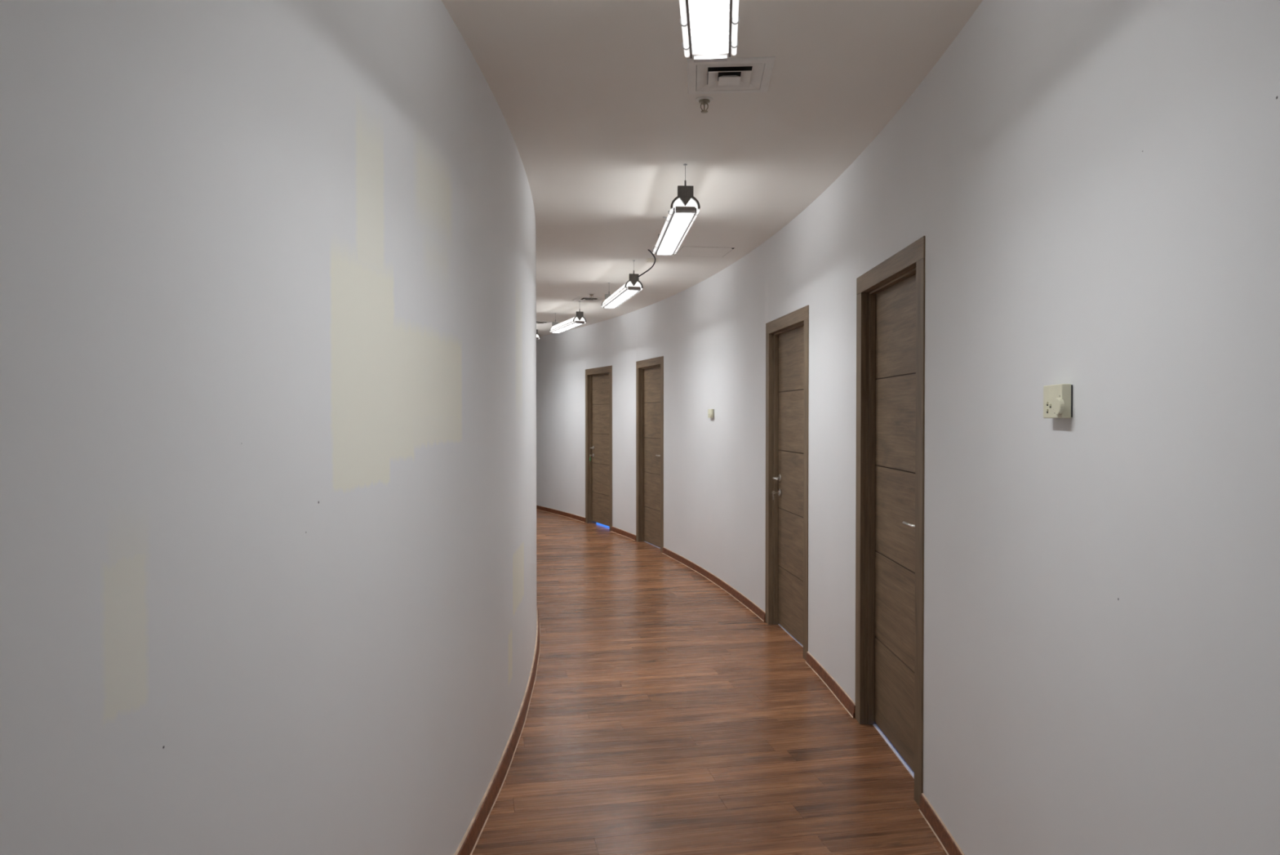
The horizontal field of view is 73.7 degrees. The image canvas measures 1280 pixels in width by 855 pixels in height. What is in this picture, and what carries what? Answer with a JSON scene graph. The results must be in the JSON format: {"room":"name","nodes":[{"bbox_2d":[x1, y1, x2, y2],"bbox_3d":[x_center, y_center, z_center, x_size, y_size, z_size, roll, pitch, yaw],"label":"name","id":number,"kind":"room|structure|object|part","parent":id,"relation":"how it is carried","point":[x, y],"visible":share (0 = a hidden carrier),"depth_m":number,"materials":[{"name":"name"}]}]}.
{"room":"office corridor","nodes":[
{"label":"office corridor","id":0,"kind":"room"},
{"bbox_2d":[0,0,1279,854],"bbox_3d":[-1.736,0.023,6.363,5.316,2.692,23.074,0,1,-10],"label":"wall","id":1,"kind":"structure","parent":0,"point":[268,268],"depth_m":1.72,"materials":[{"name":"paint"}]},
{"bbox_2d":[585,365,612,530],"bbox_3d":[-0.490,0.257,11.197,0.130,2.082,0.986,0,1,-23],"label":"door","id":2,"kind":"structure","parent":1,"relation":"in","point":[598,380],"depth_m":11.33,"materials":[{"name":"brown wood"}]},
{"bbox_3d":[-0.718,0.292,11.590,0.024,2.002,0.085,0,1,-23],"label":"casing","id":3,"kind":"part","parent":2,"relation":"part of","materials":[{"name":"brown wood"}]},
{"bbox_3d":[-0.486,-0.504,11.189,0.005,0.392,0.808,0,1,-23],"label":"panel","id":4,"kind":"part","parent":2,"relation":"part of","materials":[{"name":"brown wood"}]},
{"bbox_3d":[-0.486,-0.109,11.194,0.005,0.389,0.808,0,1,-23],"label":"panel","id":5,"kind":"part","parent":2,"relation":"part of","materials":[{"name":"brown wood"}]},
{"bbox_3d":[-0.486,0.286,11.199,0.005,0.389,0.808,0,1,-23],"label":"panel","id":6,"kind":"part","parent":2,"relation":"part of","materials":[{"name":"brown wood"}]},
{"bbox_3d":[-0.486,0.680,11.204,0.005,0.389,0.808,0,1,-23],"label":"panel","id":7,"kind":"part","parent":2,"relation":"part of","materials":[{"name":"brown wood"}]},
{"bbox_3d":[-0.486,1.076,11.209,0.005,0.392,0.808,0,1,-23],"label":"panel","id":8,"kind":"part","parent":2,"relation":"part of","materials":[{"name":"brown wood"}]},
{"bbox_3d":[-0.360,0.302,10.763,0.024,2.002,0.085,0,1,-23],"label":"casing","id":9,"kind":"part","parent":2,"relation":"part of","materials":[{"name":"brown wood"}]},
{"bbox_2d":[635,355,663,551],"bbox_3d":[0.161,0.282,9.472,0.130,2.080,0.936,0,1,-18],"label":"door","id":10,"kind":"structure","parent":1,"relation":"in","point":[649,372],"depth_m":9.64,"materials":[{"name":"brown wood"}]},
{"bbox_3d":[-0.021,0.316,9.862,0.024,1.998,0.085,0,1,-18],"label":"casing","id":11,"kind":"part","parent":10,"relation":"part of","materials":[{"name":"brown wood"}]},
{"bbox_3d":[0.164,-0.477,9.464,0.004,0.394,0.758,0,1,-18],"label":"panel","id":12,"kind":"part","parent":10,"relation":"part of","materials":[{"name":"brown wood"}]},
{"bbox_3d":[0.164,-0.080,9.469,0.004,0.391,0.758,0,1,-18],"label":"panel","id":13,"kind":"part","parent":10,"relation":"part of","materials":[{"name":"brown wood"}]},
{"bbox_3d":[0.164,0.317,9.474,0.004,0.391,0.758,0,1,-18],"label":"panel","id":14,"kind":"part","parent":10,"relation":"part of","materials":[{"name":"brown wood"}]},
{"bbox_3d":[0.164,0.713,9.479,0.004,0.391,0.758,0,1,-18],"label":"panel","id":15,"kind":"part","parent":10,"relation":"part of","materials":[{"name":"brown wood"}]},
{"bbox_3d":[0.164,1.111,9.484,0.004,0.394,0.758,0,1,-18],"label":"panel","id":16,"kind":"part","parent":10,"relation":"part of","materials":[{"name":"brown wood"}]},
{"bbox_3d":[0.241,0.326,9.052,0.024,1.998,0.085,0,1,-18],"label":"casing","id":17,"kind":"part","parent":10,"relation":"part of","materials":[{"name":"brown wood"}]},
{"bbox_2d":[453,505,964,854],"bbox_3d":[-1.690,1.325,6.388,4.981,0.069,22.622,0,1,-10],"label":"baseboard","id":18,"kind":"structure","parent":1,"relation":"attached to","point":[944,837],"depth_m":3.88,"materials":[{"name":"brown wood"}]},
{"bbox_2d":[707,408,714,417],"bbox_3d":[0.620,-0.123,7.473,0.032,0.077,0.121,0,1,-12],"label":"thermostat","id":19,"kind":"object","parent":1,"relation":"attached to","point":[710,411],"visible":1,"depth_m":7.43,"materials":[{"name":"plastic"}]},
{"bbox_2d":[765,305,808,659],"bbox_3d":[0.996,0.325,5.499,0.130,2.094,0.994,0,1,-6],"label":"door","id":20,"kind":"structure","parent":1,"relation":"in","point":[787,336],"depth_m":5.65,"materials":[{"name":"brown wood"}]},
{"bbox_3d":[0.897,0.358,5.946,0.024,2.012,0.085,0,1,-6],"label":"casing","id":21,"kind":"part","parent":20,"relation":"part of","materials":[{"name":"brown wood"}]},
{"bbox_2d":[772,490,778,499],"bbox_3d":[0.927,0.465,5.849,0.046,0.061,0.024,0,1,-6],"label":"key","id":22,"kind":"object","parent":20,"relation":"hanging from","point":[773,491],"visible":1,"depth_m":5.85,"materials":[{"name":"metal"}]},
{"bbox_3d":[1.000,-0.039,5.495,0.004,0.394,0.816,0,1,-6],"label":"panel","id":23,"kind":"part","parent":20,"relation":"part of","materials":[{"name":"brown wood"}]},
{"bbox_3d":[1.000,0.360,5.500,0.004,0.394,0.816,0,1,-6],"label":"panel","id":24,"kind":"part","parent":20,"relation":"part of","materials":[{"name":"brown wood"}]},
{"bbox_3d":[1.000,0.759,5.505,0.004,0.394,0.816,0,1,-6],"label":"panel","id":25,"kind":"part","parent":20,"relation":"part of","materials":[{"name":"brown wood"}]},
{"bbox_3d":[1.000,1.159,5.510,0.004,0.397,0.816,0,1,-6],"label":"panel","id":26,"kind":"part","parent":20,"relation":"part of","materials":[{"name":"brown wood"}]},
{"bbox_3d":[1.000,-0.440,5.490,0.004,0.397,0.816,0,1,-6],"label":"panel","id":27,"kind":"part","parent":20,"relation":"part of","materials":[{"name":"brown wood"}]},
{"bbox_3d":[0.989,0.370,5.042,0.024,2.012,0.085,0,1,-6],"label":"casing","id":28,"kind":"part","parent":20,"relation":"part of","materials":[{"name":"brown wood"}]},
{"bbox_2d":[855,235,925,806],"bbox_3d":[1.095,0.347,3.591,0.130,2.099,0.956,0,1,0],"label":"door","id":29,"kind":"structure","parent":1,"relation":"in","point":[891,295],"depth_m":3.71,"materials":[{"name":"brown wood"}]},
{"bbox_3d":[1.041,0.380,4.026,0.024,2.017,0.085,0,1,0],"label":"casing","id":30,"kind":"part","parent":29,"relation":"part of","materials":[{"name":"brown wood"}]},
{"bbox_3d":[1.099,1.180,3.601,0.004,0.397,0.778,0,1,0],"label":"panel","id":31,"kind":"part","parent":29,"relation":"part of","materials":[{"name":"brown wood"}]},
{"bbox_3d":[1.099,0.779,3.596,0.004,0.394,0.778,0,1,0],"label":"panel","id":32,"kind":"part","parent":29,"relation":"part of","materials":[{"name":"brown wood"}]},
{"bbox_3d":[1.099,0.380,3.591,0.004,0.394,0.778,0,1,0],"label":"panel","id":33,"kind":"part","parent":29,"relation":"part of","materials":[{"name":"brown wood"}]},
{"bbox_3d":[1.099,-0.420,3.581,0.004,0.397,0.778,0,1,0],"label":"panel","id":34,"kind":"part","parent":29,"relation":"part of","materials":[{"name":"brown wood"}]},
{"bbox_3d":[1.099,-0.019,3.586,0.004,0.394,0.778,0,1,0],"label":"panel","id":35,"kind":"part","parent":29,"relation":"part of","materials":[{"name":"brown wood"}]},
{"bbox_3d":[1.065,0.378,3.317,0.053,0.012,0.131,0,1,0],"label":"lever","id":36,"kind":"part","parent":29,"relation":"part of","materials":[{"name":"metal"}]},
{"bbox_3d":[1.043,0.392,3.156,0.024,2.017,0.085,0,1,0],"label":"casing","id":37,"kind":"part","parent":29,"relation":"part of","materials":[{"name":"brown wood"}]},
{"bbox_2d":[1043,383,1072,417],"bbox_3d":[0.962,-0.060,1.970,0.032,0.077,0.121,0,1,5],"label":"thermostat","id":38,"kind":"object","parent":1,"relation":"attached to","point":[1057,398],"visible":1,"depth_m":1.93,"materials":[{"name":"plastic"}]},
{"bbox_3d":[0.976,-0.060,1.973,0.005,0.073,0.108,0,1,5],"label":"plate","id":39,"kind":"part","parent":38,"relation":"part of","materials":[{"name":"plastic"}]},
{"bbox_2d":[471,509,946,854],"bbox_3d":[-0.882,1.417,6.516,7.754,0.120,25.894,0,1,-8],"label":"floor","id":40,"kind":"structure","parent":0,"point":[665,716],"depth_m":3.82,"materials":[{"name":"laminate"}]},
{"bbox_2d":[441,0,982,336],"bbox_3d":[-1.782,-1.362,6.338,5.449,0.100,23.407,0,1,-10],"label":"ceiling","id":41,"kind":"structure","parent":0,"point":[602,120],"depth_m":3.48,"materials":[{"name":"paint"}]},
{"bbox_2d":[536,328,540,339],"bbox_3d":[-1.598,-1.260,11.508,0.152,0.235,1.119,0,1,-26],"label":"pendant light","id":42,"kind":"object","parent":41,"relation":"hanging from","point":[538,336],"visible":0.14,"depth_m":11.03,"materials":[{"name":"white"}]},
{"bbox_2d":[536,320,552,324],"bbox_3d":[-1.300,-1.361,11.134,0.300,0.024,0.300,0,1,-24],"label":"ceiling vent","id":43,"kind":"object","parent":41,"relation":"in","point":[547,322],"visible":0.73,"depth_m":11.11,"materials":[{"name":"white metal"}]},
{"bbox_2d":[549,301,586,333],"bbox_3d":[-0.828,-1.237,9.659,0.152,0.235,1.100,0,1,-19],"label":"pendant light","id":44,"kind":"object","parent":41,"relation":"hanging from","point":[557,327],"visible":1,"depth_m":9.45,"materials":[{"name":"white plastic"}]},
{"bbox_3d":[-0.889,-1.133,9.639,0.014,0.014,1.058,0,1,-19],"label":"rod","id":45,"kind":"part","parent":44,"relation":"part of","materials":[{"name":"white"}]},
{"bbox_2d":[572,296,604,302],"bbox_3d":[-0.530,-1.333,8.914,0.300,0.024,0.300,0,1,-17],"label":"ceiling vent","id":46,"kind":"object","parent":41,"relation":"in","point":[578,298],"visible":0.95,"depth_m":8.89,"materials":[{"name":"white metal"}]},
{"bbox_2d":[600,260,643,308],"bbox_3d":[-0.167,-1.207,7.298,0.152,0.235,1.174,0,1,-12],"label":"pendant light","id":47,"kind":"object","parent":41,"relation":"hanging from","point":[632,287],"visible":1,"depth_m":7.00,"materials":[{"name":"white plastic"}]},
{"bbox_3d":[-0.230,-1.103,7.286,0.014,0.014,1.132,0,1,-12],"label":"rod","id":48,"kind":"part","parent":47,"relation":"part of","materials":[{"name":"white plastic"}]},
{"bbox_3d":[-0.219,-1.104,7.288,0.007,0.023,1.132,0,1,-12],"label":"louvre rail","id":49,"kind":"part","parent":47,"relation":"part of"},
{"bbox_3d":[-0.115,-1.104,7.310,0.006,0.023,1.132,0,1,-12],"label":"louvre rail","id":50,"kind":"part","parent":47,"relation":"part of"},
{"bbox_2d":[637,249,655,277],"bbox_3d":[0.065,-1.249,6.514,0.094,0.142,0.438,0,1,-10],"label":"power cable","id":51,"kind":"object","parent":41,"relation":"hanging from","point":[652,254],"visible":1,"depth_m":6.54,"materials":[{"name":"black rubber"}]},
{"bbox_2d":[652,164,700,255],"bbox_3d":[0.186,-1.174,4.721,0.152,0.235,1.124,0,1,-4],"label":"pendant light","id":52,"kind":"object","parent":41,"relation":"hanging from","point":[684,211],"visible":1,"depth_m":4.38,"materials":[{"name":"white plastic"}]},
{"bbox_3d":[0.121,-1.070,4.718,0.014,0.014,1.082,0,1,-4],"label":"rod","id":53,"kind":"part","parent":52,"relation":"part of","materials":[{"name":"white plastic"}]},
{"bbox_3d":[0.153,-1.072,5.236,0.100,0.012,0.001,0,1,-4],"label":"louvre blade","id":54,"kind":"part","parent":52,"relation":"part of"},
{"bbox_3d":[0.133,-1.071,4.718,0.007,0.023,1.082,0,1,-4],"label":"louvre rail","id":55,"kind":"part","parent":52,"relation":"part of","materials":[{"name":"white metal"}]},
{"bbox_3d":[0.155,-1.072,5.195,0.100,0.012,0.001,0,1,-4],"label":"louvre blade","id":56,"kind":"part","parent":52,"relation":"part of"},
{"bbox_3d":[0.161,-1.071,5.113,0.100,0.012,0.001,0,1,-4],"label":"louvre blade","id":57,"kind":"part","parent":52,"relation":"part of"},
{"bbox_3d":[0.166,-1.070,5.030,0.100,0.012,0.001,0,1,-4],"label":"louvre blade","id":58,"kind":"part","parent":52,"relation":"part of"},
{"bbox_3d":[0.169,-1.069,4.989,0.100,0.012,0.001,0,1,-4],"label":"louvre blade","id":59,"kind":"part","parent":52,"relation":"part of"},
{"bbox_3d":[0.171,-1.069,4.948,0.100,0.012,0.001,0,1,-4],"label":"louvre blade","id":60,"kind":"part","parent":52,"relation":"part of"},
{"bbox_3d":[0.174,-1.068,4.907,0.100,0.012,0.001,0,1,-4],"label":"louvre blade","id":61,"kind":"part","parent":52,"relation":"part of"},
{"bbox_3d":[0.177,-1.067,4.866,0.100,0.012,0.001,0,1,-4],"label":"louvre blade","id":62,"kind":"part","parent":52,"relation":"part of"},
{"bbox_3d":[0.179,-1.067,4.825,0.100,0.012,0.001,0,1,-4],"label":"louvre blade","id":63,"kind":"part","parent":52,"relation":"part of","materials":[{"name":"white plastic"}]},
{"bbox_3d":[0.182,-1.066,4.784,0.100,0.012,0.001,0,1,-4],"label":"louvre blade","id":64,"kind":"part","parent":52,"relation":"part of","materials":[{"name":"white plastic"}]},
{"bbox_3d":[0.185,-1.066,4.742,0.100,0.012,0.001,0,1,-4],"label":"louvre blade","id":65,"kind":"part","parent":52,"relation":"part of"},
{"bbox_3d":[0.187,-1.065,4.701,0.100,0.012,0.001,0,1,-4],"label":"louvre blade","id":66,"kind":"part","parent":52,"relation":"part of","materials":[{"name":"white plastic"}]},
{"bbox_3d":[0.190,-1.065,4.660,0.100,0.012,0.001,0,1,-4],"label":"louvre blade","id":67,"kind":"part","parent":52,"relation":"part of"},
{"bbox_3d":[0.193,-1.064,4.619,0.100,0.012,0.001,0,1,-4],"label":"louvre blade","id":68,"kind":"part","parent":52,"relation":"part of","materials":[{"name":"white metal"}]},
{"bbox_3d":[0.195,-1.064,4.578,0.100,0.012,0.001,0,1,-4],"label":"louvre blade","id":69,"kind":"part","parent":52,"relation":"part of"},
{"bbox_3d":[0.198,-1.063,4.537,0.100,0.012,0.001,0,1,-4],"label":"louvre blade","id":70,"kind":"part","parent":52,"relation":"part of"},
{"bbox_3d":[0.201,-1.063,4.496,0.100,0.012,0.001,0,1,-4],"label":"louvre blade","id":71,"kind":"part","parent":52,"relation":"part of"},
{"bbox_3d":[0.203,-1.062,4.455,0.100,0.012,0.001,0,1,-4],"label":"louvre blade","id":72,"kind":"part","parent":52,"relation":"part of","materials":[{"name":"white metal"}]},
{"bbox_3d":[0.206,-1.062,4.413,0.100,0.012,0.001,0,1,-4],"label":"louvre blade","id":73,"kind":"part","parent":52,"relation":"part of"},
{"bbox_3d":[0.209,-1.061,4.372,0.100,0.012,0.001,0,1,-4],"label":"louvre blade","id":74,"kind":"part","parent":52,"relation":"part of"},
{"bbox_3d":[0.211,-1.061,4.331,0.100,0.012,0.001,0,1,-4],"label":"louvre blade","id":75,"kind":"part","parent":52,"relation":"part of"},
{"bbox_3d":[0.214,-1.060,4.290,0.100,0.012,0.001,0,1,-4],"label":"louvre blade","id":76,"kind":"part","parent":52,"relation":"part of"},
{"bbox_3d":[0.217,-1.060,4.249,0.100,0.012,0.001,0,1,-4],"label":"louvre blade","id":77,"kind":"part","parent":52,"relation":"part of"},
{"bbox_3d":[0.239,-1.071,4.725,0.006,0.023,1.082,0,1,-4],"label":"louvre rail","id":78,"kind":"part","parent":52,"relation":"part of","materials":[{"name":"white metal"}]},
{"bbox_3d":[0.251,-1.070,4.726,0.014,0.014,1.082,0,1,-4],"label":"rod","id":79,"kind":"part","parent":52,"relation":"part of","materials":[{"name":"white plastic"}]},
{"bbox_2d":[674,246,733,257],"bbox_3d":[0.475,-1.310,6.382,0.384,0.006,0.364,0,1,-9],"label":"access hatch","id":80,"kind":"object","parent":41,"relation":"attached to","point":[684,251],"visible":1,"depth_m":6.38,"materials":[{"name":"paint"}]},
{"bbox_2d":[695,96,712,113],"bbox_3d":[0.250,-1.249,3.315,0.068,0.049,0.067,0,1,0],"label":"sprinkler head","id":81,"kind":"object","parent":41,"relation":"attached to","point":[704,100],"visible":1,"depth_m":3.31},
{"bbox_2d":[679,0,739,62],"bbox_3d":[0.144,-1.137,1.818,0.152,0.235,1.165,0,1,5],"label":"pendant light","id":82,"kind":"object","parent":41,"relation":"hanging from","point":[709,28],"visible":1,"depth_m":2.22,"materials":[{"name":"white plastic"}]},
{"bbox_3d":[0.079,-1.033,1.825,0.014,0.014,1.123,0,1,5],"label":"rod","id":83,"kind":"part","parent":82,"relation":"part of","materials":[{"name":"white plastic"}]},
{"bbox_3d":[0.091,-1.034,1.824,0.006,0.023,1.123,0,1,5],"label":"louvre rail","id":84,"kind":"part","parent":82,"relation":"part of","materials":[{"name":"white metal"}]},
{"bbox_3d":[0.166,-1.032,2.054,0.100,0.012,0.001,0,1,5],"label":"louvre blade","id":85,"kind":"part","parent":82,"relation":"part of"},
{"bbox_3d":[0.178,-1.033,2.182,0.100,0.012,0.001,0,1,5],"label":"louvre blade","id":86,"kind":"part","parent":82,"relation":"part of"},
{"bbox_3d":[0.170,-1.032,2.096,0.100,0.012,0.001,0,1,5],"label":"louvre blade","id":87,"kind":"part","parent":82,"relation":"part of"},
{"bbox_3d":[0.144,-1.039,1.819,0.100,0.002,1.123,0,1,5],"label":"lit panel","id":88,"kind":"part","parent":82,"relation":"part of","materials":[{"name":"white plastic"}]},
{"bbox_3d":[0.182,-1.034,2.224,0.100,0.012,0.001,0,1,5],"label":"louvre blade","id":89,"kind":"part","parent":82,"relation":"part of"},
{"bbox_3d":[0.174,-1.033,2.139,0.100,0.012,0.001,0,1,5],"label":"louvre blade","id":90,"kind":"part","parent":82,"relation":"part of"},
{"bbox_3d":[0.194,-1.036,2.352,0.100,0.012,0.001,0,1,5],"label":"louvre blade","id":91,"kind":"part","parent":82,"relation":"part of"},
{"bbox_3d":[0.190,-1.035,2.310,0.100,0.012,0.001,0,1,5],"label":"louvre blade","id":92,"kind":"part","parent":82,"relation":"part of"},
{"bbox_3d":[0.186,-1.034,2.267,0.100,0.012,0.001,0,1,5],"label":"louvre blade","id":93,"kind":"part","parent":82,"relation":"part of","materials":[{"name":"white metal"}]},
{"bbox_3d":[0.197,-1.034,1.814,0.006,0.023,1.123,0,1,5],"label":"louvre rail","id":94,"kind":"part","parent":82,"relation":"part of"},
{"bbox_3d":[0.209,-1.033,1.813,0.014,0.014,1.123,0,1,5],"label":"rod","id":95,"kind":"part","parent":82,"relation":"part of","materials":[{"name":"white plastic"}]},
{"bbox_2d":[687,56,775,93],"bbox_3d":[0.322,-1.259,3.079,0.300,0.024,0.300,0,1,3],"label":"ceiling vent","id":96,"kind":"object","parent":41,"relation":"in","point":[740,74],"visible":1,"depth_m":3.06,"materials":[{"name":"white metal"}]},
{"bbox_3d":[0.322,-1.254,3.079,0.078,0.014,0.078,0,1,3],"label":"plate","id":97,"kind":"part","parent":96,"relation":"part of","materials":[{"name":"white metal"}]}
]}

